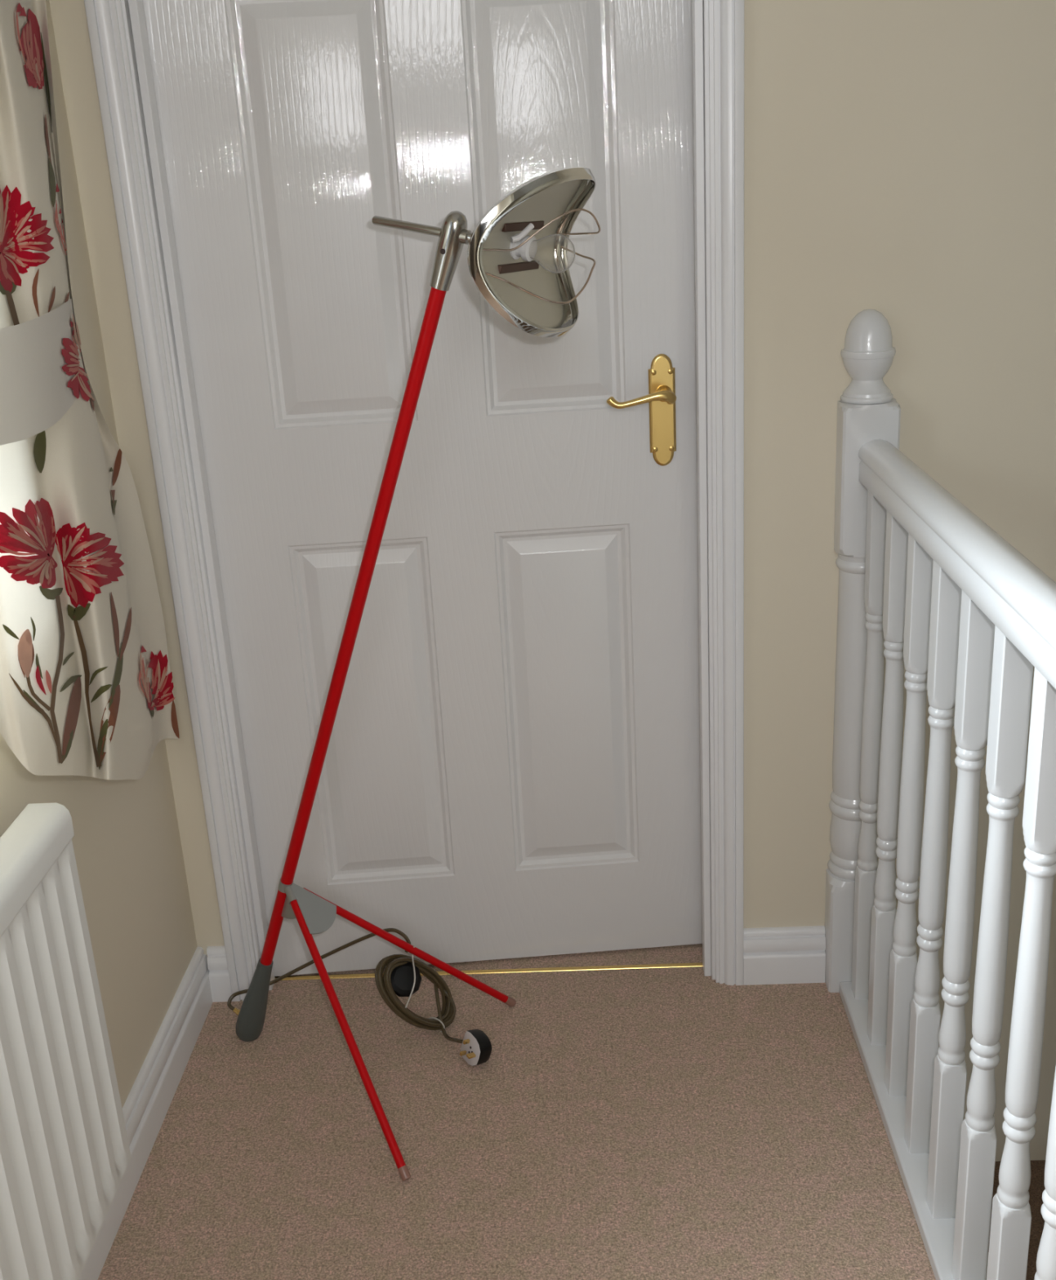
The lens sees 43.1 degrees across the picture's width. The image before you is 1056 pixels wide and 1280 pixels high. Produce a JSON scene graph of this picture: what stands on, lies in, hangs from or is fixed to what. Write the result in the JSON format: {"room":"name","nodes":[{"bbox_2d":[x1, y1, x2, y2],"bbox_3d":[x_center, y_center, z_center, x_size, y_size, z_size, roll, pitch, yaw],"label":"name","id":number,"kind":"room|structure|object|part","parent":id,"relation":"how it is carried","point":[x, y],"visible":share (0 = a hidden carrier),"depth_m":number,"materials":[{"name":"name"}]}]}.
{"room":"stair landing","nodes":[
{"label":"stair landing","id":0,"kind":"room"},
{"bbox_2d":[0,0,197,1108],"bbox_3d":[-0.822,0.573,-1.172,0.242,2.450,6.570,-2,20,2],"label":"wall","id":1,"kind":"structure","parent":0,"point":[126,843],"depth_m":1.93,"materials":[{"name":"beige paint"}]},
{"bbox_2d":[0,802,131,1279],"bbox_3d":[-0.568,0.604,1.125,0.081,0.503,1.088,-2,20,2],"label":"radiator","id":2,"kind":"object","parent":1,"relation":"attached to","point":[65,1157],"visible":1,"depth_m":1.48,"materials":[{"name":"white metal"}]},
{"bbox_2d":[0,802,74,937],"bbox_3d":[-0.564,0.389,1.043,0.048,0.044,1.078,-2,20,2],"label":"radiator","id":3,"kind":"object","parent":2,"relation":"attached to","point":[31,848],"depth_m":1.46,"materials":[{"name":"white metal"}]},
{"bbox_2d":[0,0,179,779],"bbox_3d":[-0.568,-0.449,1.488,0.067,1.547,0.781,-3,19,-1],"label":"curtain","id":4,"kind":"object","parent":1,"relation":"hanging from","point":[86,686],"visible":0.97,"depth_m":1.58,"materials":[{"name":"beige fabric"}]},
{"bbox_2d":[0,297,83,444],"bbox_3d":[-0.570,-0.296,1.478,0.106,0.159,0.743,-2,20,2],"label":"tieback","id":5,"kind":"object","parent":4,"relation":"attached to","point":[39,363],"visible":0.84,"depth_m":1.46,"materials":[{"name":"white fabric"}]},
{"bbox_2d":[79,946,213,1279],"bbox_3d":[-0.630,1.674,-0.785,0.018,0.100,6.570,-2,20,2],"label":"baseboard","id":6,"kind":"structure","parent":1,"relation":"attached to","point":[146,1106],"depth_m":2.01,"materials":[{"name":"white wood"}]},
{"bbox_2d":[97,943,935,1279],"bbox_3d":[-0.088,1.615,-0.166,2.900,0.260,7.800,-2,20,2],"label":"floor","id":7,"kind":"structure","parent":0,"point":[677,1123],"depth_m":1.94,"materials":[{"name":"beige carpet"}]},
{"bbox_2d":[226,167,599,1181],"bbox_3d":[-0.187,0.049,1.901,0.388,1.331,0.635,-19,25,-38],"label":"floor lamp","id":8,"kind":"object","parent":7,"relation":"on","point":[517,252],"visible":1,"depth_m":1.73,"materials":[{"name":"red metal"}]},
{"bbox_3d":[-0.344,0.536,2.211,0.316,0.138,0.061,-2,20,2],"label":"power cord","id":9,"kind":"part","parent":8,"relation":"part of","materials":[{"name":"brown rubber"}]},
{"bbox_3d":[-0.268,0.571,1.966,0.012,0.283,0.336,-14,22,-28],"label":"leg","id":10,"kind":"part","parent":8,"relation":"part of","materials":[{"name":"red metal"}]},
{"bbox_3d":[-0.193,0.497,2.162,0.321,0.282,0.012,-8,20,-14],"label":"leg","id":11,"kind":"part","parent":8,"relation":"part of","materials":[{"name":"red metal"}]},
{"bbox_2d":[390,961,421,996],"bbox_3d":[-0.200,0.549,2.165,0.057,0.052,0.043,-9,20,-16],"label":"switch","id":12,"kind":"object","parent":8,"relation":"attached to","point":[405,976],"depth_m":2.15,"materials":[{"name":"black plastic"}]},
{"bbox_3d":[-0.138,-0.504,1.633,0.119,0.032,0.011,7,22,26],"label":"handle rod","id":13,"kind":"part","parent":8,"relation":"part of","materials":[{"name":"silver metal"}]},
{"bbox_3d":[-0.131,0.611,2.171,0.021,0.068,0.139,-12,21,-23],"label":"plug cord","id":14,"kind":"part","parent":8,"relation":"part of","materials":[{"name":"brown rubber"}]},
{"bbox_3d":[0.021,-0.451,1.567,0.088,0.190,0.234,7,22,26],"label":"lamp shade","id":15,"kind":"part","parent":8,"relation":"part of","materials":[{"name":"silver metal"}]},
{"bbox_3d":[0.028,-0.451,1.561,0.055,0.044,0.045,-2,20,2],"label":"bulb","id":16,"kind":"part","parent":8,"relation":"part of","materials":[{"name":"clear glass"}]},
{"bbox_2d":[274,962,702,980],"bbox_3d":[-0.071,0.582,2.350,0.774,0.004,0.012,-2,20,2],"label":"threshold strip","id":17,"kind":"object","parent":7,"relation":"on","point":[695,964],"visible":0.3,"depth_m":2.34,"materials":[{"name":"gold metal"}]},
{"bbox_2d":[824,308,900,992],"bbox_3d":[0.515,0.058,2.074,0.082,1.112,0.047,-2,20,2],"label":"newel post","id":18,"kind":"object","parent":7,"relation":"on","point":[867,410],"visible":0.66,"depth_m":2.03,"materials":[{"name":"white wood"}]},
{"bbox_2d":[857,439,1055,688],"bbox_3d":[0.487,-0.005,1.219,0.053,0.061,1.522,-2,20,2],"label":"handrail","id":19,"kind":"object","parent":18,"relation":"attached to","point":[1015,595],"visible":1,"depth_m":1.43,"materials":[{"name":"white wood"}]},
{"bbox_2d":[838,982,986,1279],"bbox_3d":[0.534,0.834,1.516,0.064,0.022,1.522,-2,20,2],"label":"base rail","id":20,"kind":"object","parent":7,"relation":"on","point":[936,1234],"visible":0.45,"depth_m":1.85,"materials":[{"name":"white wood"}]},
{"bbox_2d":[851,489,886,999],"bbox_3d":[0.527,0.181,2.053,0.032,0.850,0.032,-2,20,2],"label":"baluster","id":21,"kind":"object","parent":20,"relation":"on","point":[865,870],"visible":0.79,"depth_m":2.03,"materials":[{"name":"white wood"}]},
{"bbox_2d":[866,511,907,1045],"bbox_3d":[0.524,0.221,1.940,0.032,0.850,0.032,-2,20,2],"label":"baluster","id":22,"kind":"object","parent":20,"relation":"on","point":[883,910],"visible":0.87,"depth_m":1.92,"materials":[{"name":"white wood"}]},
{"bbox_2d":[884,533,933,1096],"bbox_3d":[0.522,0.262,1.827,0.032,0.850,0.032,-2,20,2],"label":"baluster","id":23,"kind":"object","parent":20,"relation":"on","point":[903,956],"visible":0.92,"depth_m":1.81,"materials":[{"name":"white wood"}]},
{"bbox_2d":[903,560,961,1154],"bbox_3d":[0.519,0.302,1.713,0.032,0.850,0.032,-2,20,2],"label":"baluster","id":24,"kind":"object","parent":20,"relation":"on","point":[945,598],"visible":0.99,"depth_m":1.69,"materials":[{"name":"white wood"}]},
{"bbox_2d":[925,590,995,1218],"bbox_3d":[0.516,0.342,1.600,0.032,0.850,0.032,-2,20,2],"label":"baluster","id":25,"kind":"object","parent":20,"relation":"on","point":[976,630],"visible":0.98,"depth_m":1.58,"materials":[{"name":"white wood"}]},
{"bbox_2d":[951,626,1033,1279],"bbox_3d":[0.513,0.382,1.487,0.032,0.850,0.032,-2,20,2],"label":"baluster","id":26,"kind":"object","parent":20,"relation":"on","point":[1011,677],"visible":0.98,"depth_m":1.46,"materials":[{"name":"white wood"}]},
{"bbox_2d":[986,667,1055,1279],"bbox_3d":[0.511,0.423,1.374,0.032,0.850,0.032,-2,20,2],"label":"baluster","id":27,"kind":"object","parent":20,"relation":"on","point":[1011,1215],"visible":1,"depth_m":1.34,"materials":[{"name":"white wood"}]},
{"bbox_2d":[1033,1066,1055,1279],"bbox_3d":[0.508,0.463,1.260,0.032,0.850,0.032,-2,20,2],"label":"baluster","id":28,"kind":"object","parent":20,"relation":"on","point":[1046,1254],"visible":1,"depth_m":1.28,"materials":[{"name":"white wood"}]},
{"bbox_2d":[48,0,1055,1161],"bbox_3d":[0.919,0.612,2.340,3.500,5.050,0.100,-2,20,2],"label":"wall","id":29,"kind":"structure","parent":0,"point":[900,155],"depth_m":1.92,"materials":[{"name":"beige paint"}]},
{"bbox_2d":[84,0,743,1001],"bbox_3d":[-0.126,-0.360,1.957,0.877,2.046,0.018,-2,20,2],"label":"trim","id":30,"kind":"structure","parent":29,"relation":"attached to","point":[104,18],"depth_m":1.99,"materials":[{"name":"white wood"}]},
{"bbox_2d":[121,0,715,990],"bbox_3d":[-0.124,-0.373,2.031,0.835,2.021,0.130,-2,20,2],"label":"trim","id":31,"kind":"structure","parent":29,"relation":"attached to","point":[133,10],"depth_m":2.01,"materials":[{"name":"white wood"}]},
{"bbox_2d":[142,0,702,976],"bbox_3d":[-0.124,-0.360,2.036,0.772,1.981,0.089,-4,20,-2],"label":"door","id":32,"kind":"structure","parent":29,"relation":"in","point":[511,768],"depth_m":2.07,"materials":[{"name":"white paint"}]},
{"bbox_3d":[0.171,-0.368,2.029,0.106,0.025,0.049,-4,20,-2],"label":"lever","id":33,"kind":"part","parent":32,"relation":"part of","materials":[{"name":"gold metal"}]},
{"bbox_3d":[0.207,-0.354,2.064,0.041,0.173,0.005,-4,20,-2],"label":"handle","id":34,"kind":"part","parent":32,"relation":"part of","materials":[{"name":"gold metal"}]},
{"bbox_2d":[206,925,825,1002],"bbox_3d":[-0.023,0.553,2.279,1.049,0.100,0.018,-2,20,2],"label":"baseboard","id":35,"kind":"structure","parent":29,"relation":"attached to","point":[789,954],"depth_m":2.26,"materials":[{"name":"white wood"}]},
{"bbox_2d":[987,1160,1044,1279],"bbox_3d":[1.629,1.966,1.478,1.990,1.400,2.400,-2,20,2],"label":"floor","id":36,"kind":"structure","parent":0,"point":[1036,1188],"depth_m":2.30,"materials":[{"name":"carpet"}]}
]}

